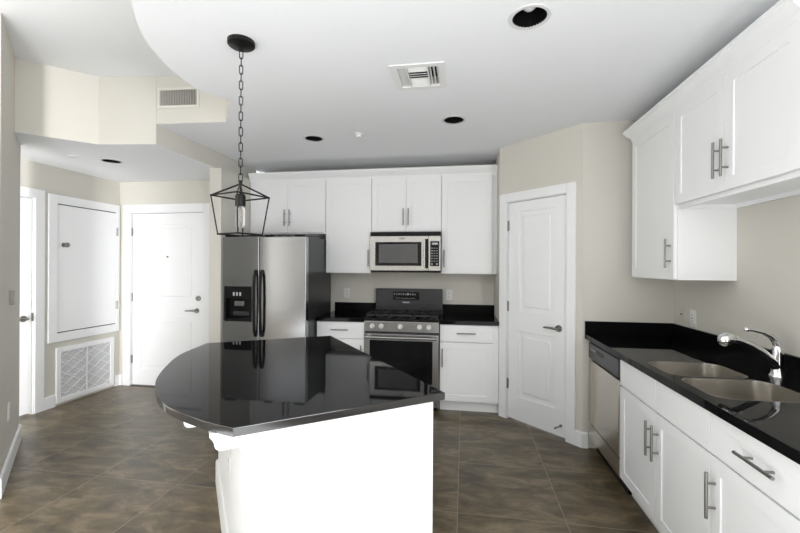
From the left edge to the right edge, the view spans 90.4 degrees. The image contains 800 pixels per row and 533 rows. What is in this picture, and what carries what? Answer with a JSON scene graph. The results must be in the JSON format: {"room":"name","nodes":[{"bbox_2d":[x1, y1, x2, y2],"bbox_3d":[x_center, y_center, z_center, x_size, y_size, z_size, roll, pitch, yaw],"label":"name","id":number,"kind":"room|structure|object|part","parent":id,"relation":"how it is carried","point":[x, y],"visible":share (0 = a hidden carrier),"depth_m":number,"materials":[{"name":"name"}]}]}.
{"room":"kitchen","nodes":[
{"label":"kitchen","id":0,"kind":"room"},
{"bbox_2d":[0,12,20,472],"bbox_3d":[-2.855,-0.070,2.827,0.130,3.000,1.064,0,0,-39],"label":"wall","id":1,"kind":"structure","parent":0,"point":[10,146],"depth_m":2.75,"materials":[{"name":"paint"}]},
{"bbox_2d":[7,402,9,420],"bbox_3d":[-2.724,1.011,2.768,0.009,0.117,0.072,0,0,-39],"label":"wall outlet","id":2,"kind":"object","parent":1,"relation":"attached to","point":[8,405],"visible":1,"depth_m":2.74,"materials":[{"name":"white plastic"}]},
{"bbox_2d":[0,424,21,498],"bbox_3d":[-2.857,1.368,2.832,0.144,0.125,1.092,0,0,-39],"label":"baseboard","id":3,"kind":"structure","parent":1,"relation":"attached to","point":[7,466],"depth_m":2.77,"materials":[{"name":"white paint"}]},
{"bbox_2d":[9,290,14,305],"bbox_3d":[-2.748,0.221,2.816,0.026,0.110,0.090,0,0,-39],"label":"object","id":4,"kind":"object","parent":1,"relation":"attached to","point":[11,293],"visible":1,"depth_m":2.79,"materials":[{"name":"beige plastic"}]},
{"bbox_2d":[20,159,119,405],"bbox_3d":[-3.675,0.206,3.386,0.120,2.440,3.120,0,0,9],"label":"wall","id":5,"kind":"structure","parent":0,"point":[51,179],"depth_m":4.10,"materials":[{"name":"paint"}]},
{"bbox_2d":[19,197,33,415],"bbox_3d":[-3.606,0.378,3.441,0.101,2.058,0.810,0,0,9],"label":"door","id":6,"kind":"structure","parent":5,"relation":"in","point":[26,316],"depth_m":3.78,"materials":[{"name":"white paint"}]},
{"bbox_3d":[-3.543,0.497,3.714,0.063,0.062,0.148,0,0,9],"label":"lever handle","id":7,"kind":"part","parent":6,"relation":"part of","materials":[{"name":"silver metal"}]},
{"bbox_2d":[20,186,44,413],"bbox_3d":[-3.646,0.337,3.443,0.111,2.178,1.002,0,0,9],"label":"trim","id":8,"kind":"structure","parent":5,"relation":"attached to","point":[37,196],"depth_m":3.86,"materials":[{"name":"white paint"}]},
{"bbox_2d":[44,395,55,410],"bbox_3d":[-3.517,1.364,3.985,0.014,0.125,0.110,0,0,9],"label":"baseboard","id":9,"kind":"structure","parent":5,"relation":"attached to","point":[49,402],"depth_m":3.98,"materials":[{"name":"white paint"}]},
{"bbox_2d":[47,193,119,343],"bbox_3d":[-3.418,0.020,4.366,0.075,1.501,0.828,0,0,9],"label":"access panel","id":10,"kind":"object","parent":5,"relation":"attached to","point":[83,244],"visible":1,"depth_m":4.30,"materials":[{"name":"white paint"}]},
{"bbox_3d":[-3.450,-0.223,4.107,0.059,0.052,0.052,0,0,9],"label":"knob","id":11,"kind":"part","parent":10,"relation":"part of","materials":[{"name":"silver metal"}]},
{"bbox_3d":[-3.442,0.020,4.392,0.013,1.305,0.686,0,0,9],"label":"panel door","id":12,"kind":"part","parent":10,"relation":"part of","materials":[{"name":"white paint"}]},
{"bbox_2d":[55,337,113,403],"bbox_3d":[-3.449,1.117,4.378,0.020,0.570,0.678,0,0,9],"label":"air vent","id":13,"kind":"object","parent":5,"relation":"in","point":[84,368],"visible":1,"depth_m":4.34,"materials":[{"name":"white metal"}]},
{"bbox_2d":[114,374,121,385],"bbox_3d":[-3.376,1.365,4.763,0.045,0.125,0.065,0,0,9],"label":"baseboard","id":14,"kind":"structure","parent":5,"relation":"attached to","point":[117,378],"depth_m":4.77,"materials":[{"name":"white paint"}]},
{"bbox_2d":[0,0,176,76],"bbox_3d":[-1.723,-1.614,0.101,6.950,0.100,9.850,0,0,9],"label":"ceiling","id":15,"kind":"structure","parent":0,"point":[99,38],"depth_m":2.71,"materials":[{"name":"paint"}]},
{"bbox_2d":[15,58,255,182],"bbox_3d":[-2.819,-1.289,3.848,1.798,0.559,2.300,0,0,9],"label":"ceiling","id":16,"kind":"structure","parent":0,"point":[60,113],"depth_m":3.27,"materials":[{"name":"paint"}]},
{"bbox_2d":[99,158,123,163],"bbox_3d":[-2.761,-1.082,3.803,0.192,0.154,0.192,0,0,9],"label":"recessed light","id":17,"kind":"object","parent":16,"relation":"in","point":[113,161],"visible":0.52,"depth_m":3.85,"materials":[{"name":"black plastic"}]},
{"bbox_2d":[119,180,209,384],"bbox_3d":[-2.679,0.211,4.745,1.655,2.440,0.120,0,0,9],"label":"wall","id":18,"kind":"structure","parent":0,"point":[188,191],"depth_m":4.73,"materials":[{"name":"paint"}]},
{"bbox_2d":[122,203,209,385],"bbox_3d":[-2.749,0.347,4.736,1.160,2.168,0.111,0,0,9],"label":"trim","id":19,"kind":"structure","parent":18,"relation":"attached to","point":[128,210],"depth_m":4.76,"materials":[{"name":"white paint"}]},
{"bbox_2d":[130,213,203,386],"bbox_3d":[-2.754,0.402,4.717,0.963,2.058,0.141,0,0,9],"label":"door","id":20,"kind":"structure","parent":18,"relation":"in","point":[167,295],"depth_m":4.72,"materials":[{"name":"white paint"}]},
{"bbox_3d":[-2.422,0.517,4.623,0.148,0.062,0.063,0,0,9],"label":"lever handle","id":21,"kind":"part","parent":20,"relation":"part of","materials":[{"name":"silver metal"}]},
{"bbox_2d":[209,168,263,342],"bbox_3d":[-1.807,0.215,4.548,0.130,2.440,1.007,0,0,9],"label":"wall partition","id":22,"kind":"structure","parent":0,"point":[220,178],"depth_m":4.06,"materials":[{"name":"paint"}]},
{"bbox_2d":[0,385,658,532],"bbox_3d":[-1.738,1.486,0.101,6.950,0.100,9.850,0,0,9],"label":"floor","id":23,"kind":"structure","parent":0,"point":[110,460],"depth_m":2.73,"materials":[{"name":"brown tile"}]},
{"bbox_2d":[222,234,330,341],"bbox_3d":[-1.310,0.560,4.306,0.894,1.756,0.803,0,0,9],"label":"refrigerator","id":24,"kind":"object","parent":23,"relation":"on","point":[274,287],"visible":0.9,"depth_m":3.97,"materials":[{"name":"grey metal"}]},
{"bbox_3d":[-1.605,0.519,4.041,0.397,1.635,0.070,0,0,9],"label":"freezer door","id":25,"kind":"part","parent":24,"relation":"part of","materials":[{"name":"metal"}]},
{"bbox_3d":[-1.447,0.367,3.950,0.030,0.670,0.058,0,0,9],"label":"handle","id":26,"kind":"part","parent":24,"relation":"part of","materials":[{"name":"black plastic"}]},
{"bbox_3d":[-1.380,0.368,3.940,0.030,0.670,0.058,0,0,9],"label":"handle","id":27,"kind":"part","parent":24,"relation":"part of","materials":[{"name":"black plastic"}]},
{"bbox_3d":[-1.160,0.521,3.969,0.492,1.635,0.070,0,0,9],"label":"fridge door","id":28,"kind":"part","parent":24,"relation":"part of","materials":[{"name":"metal"}]},
{"bbox_2d":[183,402,432,532],"bbox_3d":[-0.623,1.000,2.133,1.036,0.882,1.485,0,0,-28],"label":"kitchen island","id":29,"kind":"object","parent":23,"relation":"on","point":[372,472],"visible":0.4,"depth_m":1.52,"materials":[{"name":"white paint"}]},
{"bbox_3d":[-0.877,1.365,1.999,0.015,0.150,1.485,0,0,-28],"label":"baseboard","id":30,"kind":"part","parent":29,"relation":"part of","materials":[{"name":"white paint"}]},
{"bbox_2d":[228,449,230,479],"bbox_3d":[-0.792,0.921,1.848,0.009,0.117,0.072,0,0,-28],"label":"wall outlet","id":31,"kind":"object","parent":29,"relation":"attached to","point":[229,459],"visible":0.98,"depth_m":1.83,"materials":[{"name":"white plastic"}]},
{"bbox_3d":[-0.790,0.921,1.849,0.006,0.117,0.072,0,0,-28],"label":"plate","id":32,"kind":"part","parent":31,"relation":"part of","materials":[{"name":"white plastic"}]},
{"bbox_2d":[155,336,444,436],"bbox_3d":[-0.673,0.543,2.142,1.090,0.031,1.630,0,0,-28],"label":"island countertop","id":33,"kind":"structure","parent":29,"relation":"on","point":[235,388],"depth_m":1.74,"materials":[{"name":"black stone"}]},
{"bbox_3d":[0.021,0.953,1.919,0.020,0.753,0.479,0,0,-28],"label":"door","id":34,"kind":"part","parent":29,"relation":"part of","materials":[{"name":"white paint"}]},
{"bbox_2d":[317,321,364,351],"bbox_3d":[-0.576,1.005,4.403,0.518,0.874,0.659,0,0,9],"label":"base cabinet","id":35,"kind":"object","parent":23,"relation":"on","point":[352,334],"visible":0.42,"depth_m":4.11,"materials":[{"name":"white paint"}]},
{"bbox_3d":[-0.618,0.656,4.127,0.508,0.166,0.020,0,0,9],"label":"drawer","id":36,"kind":"part","parent":35,"relation":"part of","materials":[{"name":"white paint"}]},
{"bbox_2d":[316,302,375,321],"bbox_3d":[-0.572,0.496,4.413,0.518,0.141,0.640,0,0,9],"label":"countertop","id":37,"kind":"structure","parent":35,"relation":"on","point":[344,311],"depth_m":4.56,"materials":[{"name":"black stone"}]},
{"bbox_3d":[-0.620,1.037,4.127,0.508,0.579,0.020,0,0,9],"label":"door","id":38,"kind":"part","parent":35,"relation":"part of","materials":[{"name":"white paint"}]},
{"bbox_2d":[364,288,442,409],"bbox_3d":[0.053,0.850,4.260,0.766,1.190,0.696,0,0,9],"label":"gas range","id":39,"kind":"object","parent":23,"relation":"on","point":[402,332],"visible":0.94,"depth_m":3.99,"materials":[{"name":"grey metal"}]},
{"bbox_3d":[0.004,0.710,3.949,0.718,0.025,0.066,0,0,9],"label":"handle","id":40,"kind":"part","parent":39,"relation":"part of","materials":[{"name":"metal"}]},
{"bbox_3d":[0.011,0.970,3.999,0.752,0.580,0.039,0,0,9],"label":"oven door","id":41,"kind":"part","parent":39,"relation":"part of","materials":[{"name":"glass"}]},
{"bbox_3d":[0.012,0.606,3.998,0.758,0.108,0.050,0,0,9],"label":"control panel","id":42,"kind":"part","parent":39,"relation":"part of","materials":[{"name":"metal"}]},
{"bbox_2d":[364,313,441,321],"bbox_3d":[0.053,0.539,4.250,0.764,0.022,0.535,0,0,9],"label":"cooktop","id":43,"kind":"object","parent":39,"relation":"in","point":[369,318],"depth_m":4.03,"materials":[{"name":"black metal"}]},
{"bbox_3d":[0.009,1.335,3.999,0.752,0.130,0.039,0,0,9],"label":"storage drawer","id":44,"kind":"part","parent":39,"relation":"part of","materials":[{"name":"metal"}]},
{"bbox_2d":[440,324,498,412],"bbox_3d":[0.722,1.011,4.194,0.573,0.874,0.659,0,0,9],"label":"base cabinet","id":45,"kind":"object","parent":23,"relation":"on","point":[469,354],"visible":0.93,"depth_m":3.92,"materials":[{"name":"white paint"}]},
{"bbox_3d":[0.654,0.663,3.922,0.514,0.166,0.020,0,0,9],"label":"drawer","id":46,"kind":"part","parent":45,"relation":"part of","materials":[{"name":"white paint"}]},
{"bbox_3d":[0.652,1.043,3.922,0.514,0.579,0.020,0,0,9],"label":"door","id":47,"kind":"part","parent":45,"relation":"part of","materials":[{"name":"white paint"}]},
{"bbox_2d":[439,304,498,325],"bbox_3d":[0.726,0.503,4.204,0.575,0.141,0.640,0,0,9],"label":"countertop","id":48,"kind":"structure","parent":45,"relation":"on","point":[453,314],"depth_m":4.34,"materials":[{"name":"black stone"}]},
{"bbox_2d":[589,342,631,494],"bbox_3d":[1.738,1.019,2.793,0.606,0.868,0.616,0,0,9],"label":"dishwasher","id":49,"kind":"object","parent":23,"relation":"on","point":[604,367],"visible":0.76,"depth_m":2.77,"materials":[{"name":"silver metal"}]},
{"bbox_3d":[1.460,1.288,2.838,0.026,0.117,0.610,0,0,9],"label":"panel","id":50,"kind":"part","parent":49,"relation":"part of","materials":[{"name":"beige metal"}]},
{"bbox_3d":[1.460,0.975,2.838,0.030,0.490,0.610,0,0,9],"label":"door","id":51,"kind":"part","parent":49,"relation":"part of","materials":[{"name":"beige metal"}]},
{"bbox_3d":[1.517,1.402,2.829,0.030,0.100,0.610,0,0,9],"label":"kick plate","id":52,"kind":"part","parent":49,"relation":"part of","materials":[{"name":"black plastic"}]},
{"bbox_2d":[620,359,713,532],"bbox_3d":[1.614,1.016,2.021,0.665,0.874,0.940,0,0,9],"label":"base cabinet","id":53,"kind":"object","parent":23,"relation":"on","point":[665,436],"visible":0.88,"depth_m":1.98,"materials":[{"name":"white paint"}]},
{"bbox_3d":[1.371,1.047,2.294,0.020,0.579,0.470,0,0,9],"label":"door","id":54,"kind":"part","parent":53,"relation":"part of","materials":[{"name":"white paint"}]},
{"bbox_3d":[1.310,0.906,2.098,0.039,0.182,0.012,0,0,9],"label":"bar handle","id":55,"kind":"part","parent":53,"relation":"part of","materials":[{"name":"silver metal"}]},
{"bbox_3d":[1.299,0.906,2.031,0.039,0.182,0.012,0,0,9],"label":"bar handle","id":56,"kind":"part","parent":53,"relation":"part of","materials":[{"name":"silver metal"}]},
{"bbox_3d":[1.296,1.046,1.831,0.020,0.579,0.462,0,0,9],"label":"door","id":57,"kind":"part","parent":53,"relation":"part of","materials":[{"name":"white paint"}]},
{"bbox_2d":[585,321,799,464],"bbox_3d":[1.629,0.507,2.061,0.652,0.141,2.177,0,0,9],"label":"countertop","id":58,"kind":"structure","parent":53,"relation":"on","point":[776,425],"depth_m":2.12,"materials":[{"name":"black stone"}]},
{"bbox_2d":[648,361,799,402],"bbox_3d":[1.535,0.644,1.913,0.398,0.210,0.663,0,0,9],"label":"sink","id":59,"kind":"object","parent":58,"relation":"in","point":[750,390],"visible":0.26,"depth_m":1.90,"materials":[{"name":"metal"}]},
{"bbox_3d":[1.548,0.644,2.090,0.368,0.210,0.308,0,0,9],"label":"bowl","id":60,"kind":"part","parent":59,"relation":"part of","materials":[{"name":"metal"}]},
{"bbox_3d":[1.510,0.644,1.744,0.393,0.210,0.323,0,0,9],"label":"bowl","id":61,"kind":"part","parent":59,"relation":"part of","materials":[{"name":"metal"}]},
{"bbox_2d":[717,327,786,377],"bbox_3d":[1.737,0.420,1.963,0.308,0.238,0.069,0,0,4],"label":"faucet","id":62,"kind":"object","parent":58,"relation":"on","point":[775,360],"visible":1,"depth_m":1.95,"materials":[{"name":"silver metal"}]},
{"bbox_3d":[1.758,0.428,1.966,0.234,0.174,0.048,0,0,6],"label":"spout","id":63,"kind":"part","parent":62,"relation":"part of","materials":[{"name":"silver metal"}]},
{"bbox_3d":[1.796,0.353,1.964,0.170,0.103,0.040,0,0,9],"label":"lever","id":64,"kind":"part","parent":62,"relation":"part of","materials":[{"name":"silver metal"}]},
{"bbox_2d":[704,413,799,532],"bbox_3d":[1.494,1.015,1.279,0.665,0.874,0.562,0,0,9],"label":"base cabinet","id":65,"kind":"object","parent":23,"relation":"on","point":[755,488],"visible":0.89,"depth_m":1.39,"materials":[{"name":"white paint"}]},
{"bbox_3d":[1.225,0.906,1.571,0.039,0.182,0.012,0,0,9],"label":"bar handle","id":66,"kind":"part","parent":65,"relation":"part of","materials":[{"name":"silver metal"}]},
{"bbox_3d":[1.187,0.660,1.324,0.039,0.012,0.182,0,0,9],"label":"bar handle","id":67,"kind":"part","parent":65,"relation":"part of","materials":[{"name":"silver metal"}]},
{"bbox_3d":[1.215,1.046,1.325,0.020,0.579,0.556,0,0,9],"label":"door","id":68,"kind":"part","parent":65,"relation":"part of","materials":[{"name":"white paint"}]},
{"bbox_2d":[264,164,494,313],"bbox_3d":[-0.299,0.141,4.755,2.780,2.605,0.120,0,0,9],"label":"wall","id":69,"kind":"structure","parent":0,"point":[469,289],"depth_m":4.62,"materials":[{"name":"paint"}]},
{"bbox_2d":[250,180,325,235],"bbox_3d":[-1.253,-0.685,4.655,0.910,0.633,0.379,0,0,9],"label":"upper cabinet","id":70,"kind":"object","parent":69,"relation":"attached to","point":[294,207],"visible":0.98,"depth_m":4.50,"materials":[{"name":"white paint"}]},
{"bbox_3d":[-1.496,-0.676,4.553,0.454,0.583,0.020,0,0,9],"label":"door","id":71,"kind":"part","parent":70,"relation":"part of","materials":[{"name":"white paint"}]},
{"bbox_3d":[-1.306,-0.549,4.492,0.012,0.182,0.039,0,0,9],"label":"bar handle","id":72,"kind":"part","parent":70,"relation":"part of","materials":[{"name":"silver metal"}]},
{"bbox_3d":[-1.246,-0.549,4.482,0.012,0.182,0.039,0,0,9],"label":"bar handle","id":73,"kind":"part","parent":70,"relation":"part of","materials":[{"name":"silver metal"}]},
{"bbox_3d":[-1.049,-0.674,4.481,0.445,0.583,0.020,0,0,9],"label":"door","id":74,"kind":"part","parent":70,"relation":"part of","materials":[{"name":"white paint"}]},
{"bbox_2d":[248,165,497,182],"bbox_3d":[-0.359,-1.010,4.343,2.776,0.095,0.058,0,0,9],"label":"trim","id":75,"kind":"structure","parent":70,"relation":"attached to","point":[472,170],"depth_m":4.32,"materials":[{"name":"white paint"}]},
{"bbox_2d":[344,288,349,297],"bbox_3d":[-0.634,0.316,4.743,0.072,0.117,0.009,0,0,9],"label":"wall outlet","id":76,"kind":"object","parent":69,"relation":"attached to","point":[346,290],"visible":1,"depth_m":4.74,"materials":[{"name":"white plastic"}]},
{"bbox_2d":[326,179,377,272],"bbox_3d":[-0.546,-0.462,4.541,0.524,1.072,0.379,0,0,9],"label":"upper cabinet","id":77,"kind":"object","parent":69,"relation":"attached to","point":[348,201],"visible":0.96,"depth_m":4.40,"materials":[{"name":"white paint"}]},
{"bbox_3d":[-0.346,-0.091,4.337,0.012,0.182,0.039,0,0,9],"label":"bar handle","id":78,"kind":"part","parent":77,"relation":"part of","materials":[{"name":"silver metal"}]},
{"bbox_2d":[335,302,375,310],"bbox_3d":[-0.523,0.477,4.718,0.518,0.102,0.020,0,0,9],"label":"backsplash","id":79,"kind":"structure","parent":69,"relation":"attached to","point":[339,306],"depth_m":4.71,"materials":[{"name":"black stone"}]},
{"bbox_2d":[372,177,441,232],"bbox_3d":[0.090,-0.682,4.439,0.762,0.626,0.379,0,0,9],"label":"upper cabinet","id":80,"kind":"object","parent":69,"relation":"attached to","point":[412,204],"visible":0.96,"depth_m":4.29,"materials":[{"name":"white paint"}]},
{"bbox_3d":[-0.119,-0.670,4.331,0.375,0.583,0.020,0,0,9],"label":"door","id":81,"kind":"part","parent":80,"relation":"part of","materials":[{"name":"white paint"}]},
{"bbox_2d":[370,232,441,272],"bbox_3d":[0.080,-0.152,4.392,0.756,0.430,0.472,0,0,9],"label":"microwave","id":82,"kind":"object","parent":80,"relation":"attached to","point":[420,252],"visible":0.96,"depth_m":4.21,"materials":[{"name":"silver metal"}]},
{"bbox_3d":[-0.012,-0.140,4.236,0.625,0.368,0.030,0,0,9],"label":"door","id":83,"kind":"part","parent":82,"relation":"part of","materials":[{"name":"metal"}]},
{"bbox_3d":[0.254,-0.138,4.151,0.021,0.303,0.052,0,0,9],"label":"handle","id":84,"kind":"part","parent":82,"relation":"part of","materials":[{"name":"metal"}]},
{"bbox_3d":[0.363,-0.138,4.176,0.128,0.368,0.030,0,0,9],"label":"control panel","id":85,"kind":"part","parent":82,"relation":"part of","materials":[{"name":"metal"}]},
{"bbox_3d":[0.255,-0.668,4.271,0.375,0.583,0.020,0,0,9],"label":"door","id":86,"kind":"part","parent":80,"relation":"part of","materials":[{"name":"white paint"}]},
{"bbox_2d":[446,290,451,299],"bbox_3d":[0.563,0.325,4.550,0.072,0.117,0.009,0,0,9],"label":"wall outlet","id":87,"kind":"object","parent":69,"relation":"attached to","point":[448,292],"visible":1,"depth_m":4.55,"materials":[{"name":"white plastic"}]},
{"bbox_2d":[443,304,493,313],"bbox_3d":[0.775,0.483,4.510,0.575,0.102,0.020,0,0,9],"label":"backsplash","id":88,"kind":"structure","parent":69,"relation":"attached to","point":[447,308],"depth_m":4.50,"materials":[{"name":"black stone"}]},
{"bbox_2d":[441,175,496,273],"bbox_3d":[0.750,-0.456,4.333,0.577,1.072,0.379,0,0,9],"label":"upper cabinet","id":89,"kind":"object","parent":69,"relation":"attached to","point":[469,203],"visible":1,"depth_m":4.19,"materials":[{"name":"white paint"}]},
{"bbox_3d":[0.466,-0.082,4.206,0.012,0.182,0.039,0,0,9],"label":"bar handle","id":90,"kind":"part","parent":89,"relation":"part of","materials":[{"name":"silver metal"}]},
{"bbox_2d":[132,0,778,171],"bbox_3d":[0.026,-1.357,2.889,4.120,0.394,3.490,0,0,9],"label":"ceiling","id":91,"kind":"structure","parent":0,"point":[315,67],"depth_m":2.31,"materials":[{"name":"paint"}]},
{"bbox_2d":[157,87,198,108],"bbox_3d":[-1.811,-1.380,3.242,0.360,0.168,0.012,0,0,5],"label":"ceiling vent","id":92,"kind":"object","parent":91,"relation":"in","point":[174,97],"visible":0.9,"depth_m":3.24,"materials":[{"name":"beige metal"}]},
{"bbox_3d":[-1.933,-1.380,3.253,0.002,0.124,0.012,0,0,13],"label":"blade","id":93,"kind":"part","parent":92,"relation":"part of","materials":[{"name":"white metal"}]},
{"bbox_2d":[210,34,269,236],"bbox_3d":[-0.824,-0.662,2.058,0.209,1.004,0.209,0,0,29],"label":"pendant light","id":94,"kind":"object","parent":91,"relation":"hanging from","point":[238,42],"visible":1,"depth_m":2.04,"materials":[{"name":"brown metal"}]},
{"bbox_2d":[235,186,245,206],"bbox_3d":[-0.826,-0.370,2.058,0.052,0.116,0.052,0,0,9],"label":"socket","id":95,"kind":"object","parent":94,"relation":"attached to","point":[241,197],"depth_m":2.04,"materials":[{"name":"brown metal"}]},
{"bbox_3d":[-0.826,-0.255,2.058,0.045,0.113,0.045,0,0,9],"label":"bulb","id":96,"kind":"part","parent":94,"relation":"part of","materials":[{"name":"clear glass"}]},
{"bbox_2d":[303,135,324,141],"bbox_3d":[-0.783,-1.237,3.615,0.192,0.154,0.192,0,0,9],"label":"recessed light","id":97,"kind":"object","parent":91,"relation":"in","point":[312,138],"visible":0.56,"depth_m":3.67,"materials":[{"name":"black plastic"}]},
{"bbox_2d":[354,132,363,137],"bbox_3d":[-0.360,-1.147,3.486,0.084,0.030,0.084,0,0,9],"label":"sprinkler","id":98,"kind":"object","parent":91,"relation":"attached to","point":[358,134],"visible":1,"depth_m":3.47,"materials":[{"name":"white plastic"}]},
{"bbox_2d":[389,61,446,90],"bbox_3d":[0.117,-1.186,2.425,0.320,0.068,0.320,0,0,9],"label":"ceiling vent","id":99,"kind":"object","parent":91,"relation":"in","point":[417,75],"visible":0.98,"depth_m":2.43,"materials":[{"name":"white plastic"}]},
{"bbox_3d":[0.011,-1.165,2.442,0.014,0.011,0.240,0,0,9],"label":"blade","id":100,"kind":"part","parent":99,"relation":"part of","materials":[{"name":"white plastic"}]},
{"bbox_3d":[0.024,-1.164,2.440,0.014,0.011,0.240,0,0,9],"label":"blade","id":101,"kind":"part","parent":99,"relation":"part of","materials":[{"name":"white plastic"}]},
{"bbox_3d":[0.037,-1.164,2.438,0.014,0.011,0.240,0,0,9],"label":"blade","id":102,"kind":"part","parent":99,"relation":"part of","materials":[{"name":"white plastic"}]},
{"bbox_3d":[0.098,-1.164,2.319,0.112,0.015,0.024,0,0,9],"label":"blade","id":103,"kind":"part","parent":99,"relation":"part of","materials":[{"name":"white plastic"}]},
{"bbox_3d":[0.103,-1.164,2.345,0.112,0.015,0.024,0,0,9],"label":"blade","id":104,"kind":"part","parent":99,"relation":"part of","materials":[{"name":"white plastic"}]},
{"bbox_3d":[0.124,-1.164,2.479,0.112,0.015,0.024,0,0,9],"label":"blade","id":105,"kind":"part","parent":99,"relation":"part of","materials":[{"name":"white plastic"}]},
{"bbox_3d":[0.128,-1.164,2.505,0.112,0.015,0.024,0,0,9],"label":"blade","id":106,"kind":"part","parent":99,"relation":"part of","materials":[{"name":"white plastic"}]},
{"bbox_3d":[0.133,-1.164,2.532,0.112,0.015,0.024,0,0,9],"label":"blade","id":107,"kind":"part","parent":99,"relation":"part of","materials":[{"name":"white plastic"}]},
{"bbox_3d":[0.231,-1.163,2.407,0.012,0.015,0.240,0,0,9],"label":"blade","id":108,"kind":"part","parent":99,"relation":"part of","materials":[{"name":"white plastic"}]},
{"bbox_2d":[442,115,465,124],"bbox_3d":[0.426,-1.231,3.142,0.192,0.154,0.192,0,0,9],"label":"recessed light","id":109,"kind":"object","parent":91,"relation":"in","point":[455,119],"visible":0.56,"depth_m":3.20,"materials":[{"name":"black plastic"}]},
{"bbox_2d":[508,4,551,29],"bbox_3d":[0.602,-1.230,1.846,0.192,0.154,0.192,0,0,9],"label":"recessed light","id":110,"kind":"object","parent":91,"relation":"in","point":[531,16],"visible":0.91,"depth_m":1.90,"materials":[{"name":"black plastic"}]},
{"bbox_3d":[0.602,-1.246,1.846,0.070,0.113,0.070,0,0,9],"label":"bulb","id":111,"kind":"part","parent":110,"relation":"part of","materials":[{"name":"white glass"}]},
{"bbox_2d":[494,149,499,405],"bbox_3d":[1.075,0.147,4.229,0.100,2.605,0.722,0,0,9],"label":"wall","id":112,"kind":"structure","parent":0,"point":[496,276],"depth_m":4.05,"materials":[{"name":"paint"}]},
{"bbox_2d":[498,123,582,431],"bbox_3d":[1.258,0.148,3.565,0.100,2.605,0.851,0,0,-36],"label":"wall","id":113,"kind":"structure","parent":0,"point":[554,158],"depth_m":3.37,"materials":[{"name":"paint"}]},
{"bbox_2d":[507,195,566,437],"bbox_3d":[1.189,0.417,3.549,0.132,2.037,0.611,0,0,-36],"label":"door","id":114,"kind":"structure","parent":113,"relation":"in","point":[536,305],"depth_m":3.54,"materials":[{"name":"white paint"}]},
{"bbox_3d":[1.297,0.526,3.389,0.063,0.062,0.148,0,0,-36],"label":"lever handle","id":115,"kind":"part","parent":114,"relation":"part of","materials":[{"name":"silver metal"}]},
{"bbox_2d":[499,181,576,444],"bbox_3d":[1.236,0.379,3.575,0.111,2.144,0.784,0,0,-36],"label":"trim","id":116,"kind":"structure","parent":113,"relation":"attached to","point":[569,189],"depth_m":3.33,"materials":[{"name":"white paint"}]},
{"bbox_2d":[582,120,673,447],"bbox_3d":[1.866,0.151,3.187,0.789,2.605,0.120,0,0,9],"label":"wall","id":117,"kind":"structure","parent":0,"point":[611,293],"depth_m":3.16,"materials":[{"name":"paint"}]},
{"bbox_2d":[574,429,587,447],"bbox_3d":[1.454,1.389,3.197,0.107,0.125,0.034,0,0,36],"label":"baseboard","id":118,"kind":"structure","parent":117,"relation":"attached to","point":[580,438],"depth_m":3.18,"materials":[{"name":"white paint"}]},
{"bbox_2d":[674,195,799,356],"bbox_3d":[1.272,-0.049,-2.619,0.120,3.000,11.733,0,0,9],"label":"wall","id":119,"kind":"structure","parent":0,"point":[765,294],"depth_m":2.20,"materials":[{"name":"paint"}]},
{"bbox_2d":[679,306,684,321],"bbox_3d":[2.102,0.355,2.969,0.010,0.117,0.072,0,0,9],"label":"cable jack plate","id":120,"kind":"object","parent":119,"relation":"attached to","point":[681,308],"visible":1,"depth_m":2.96,"materials":[{"name":"beige plastic"}]},
{"bbox_2d":[632,111,736,280],"bbox_3d":[1.876,-0.451,2.713,0.381,1.070,0.624,0,0,9],"label":"upper cabinet","id":121,"kind":"object","parent":119,"relation":"attached to","point":[669,242],"visible":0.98,"depth_m":2.50,"materials":[{"name":"white paint"}]},
{"bbox_3d":[1.737,-0.436,2.736,0.020,1.031,0.614,0,0,9],"label":"door","id":122,"kind":"part","parent":121,"relation":"part of","materials":[{"name":"white paint"}]},
{"bbox_3d":[1.662,-0.081,2.471,0.039,0.182,0.012,0,0,9],"label":"bar handle","id":123,"kind":"part","parent":121,"relation":"part of","materials":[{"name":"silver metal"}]},
{"bbox_2d":[690,310,695,326],"bbox_3d":[2.078,0.367,2.820,0.010,0.117,0.072,0,0,9],"label":"wall outlet","id":124,"kind":"object","parent":119,"relation":"attached to","point":[692,312],"visible":1,"depth_m":2.81,"materials":[{"name":"white plastic"}]},
{"bbox_2d":[672,323,799,378],"bbox_3d":[1.942,0.489,2.010,0.020,0.102,2.177,0,0,9],"label":"backsplash","id":125,"kind":"structure","parent":119,"relation":"attached to","point":[708,340],"depth_m":2.41,"materials":[{"name":"black stone"}]},
{"bbox_2d":[675,19,799,208],"bbox_3d":[1.754,-0.668,1.946,0.381,0.637,0.928,0,0,9],"label":"upper cabinet","id":126,"kind":"object","parent":119,"relation":"attached to","point":[737,140],"visible":1,"depth_m":1.86,"materials":[{"name":"white paint"}]},
{"bbox_3d":[1.650,-0.664,2.192,0.020,0.576,0.463,0,0,9],"label":"door","id":127,"kind":"part","parent":126,"relation":"part of","materials":[{"name":"white paint"}]},
{"bbox_2d":[623,0,799,142],"bbox_3d":[1.806,-0.999,2.283,0.388,0.095,1.611,0,0,9],"label":"trim","id":128,"kind":"structure","parent":126,"relation":"attached to","point":[784,13],"depth_m":1.93,"materials":[{"name":"white paint"}]},
{"bbox_3d":[1.589,-0.533,2.001,0.039,0.182,0.012,0,0,9],"label":"bar handle","id":129,"kind":"part","parent":126,"relation":"part of","materials":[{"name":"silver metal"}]},
{"bbox_3d":[1.579,-0.533,1.939,0.039,0.182,0.012,0,0,9],"label":"bar handle","id":130,"kind":"part","parent":126,"relation":"part of","materials":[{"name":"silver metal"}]},
{"bbox_3d":[1.577,-0.665,1.737,0.020,0.576,0.452,0,0,9],"label":"door","id":131,"kind":"part","parent":126,"relation":"part of","materials":[{"name":"white paint"}]}
]}

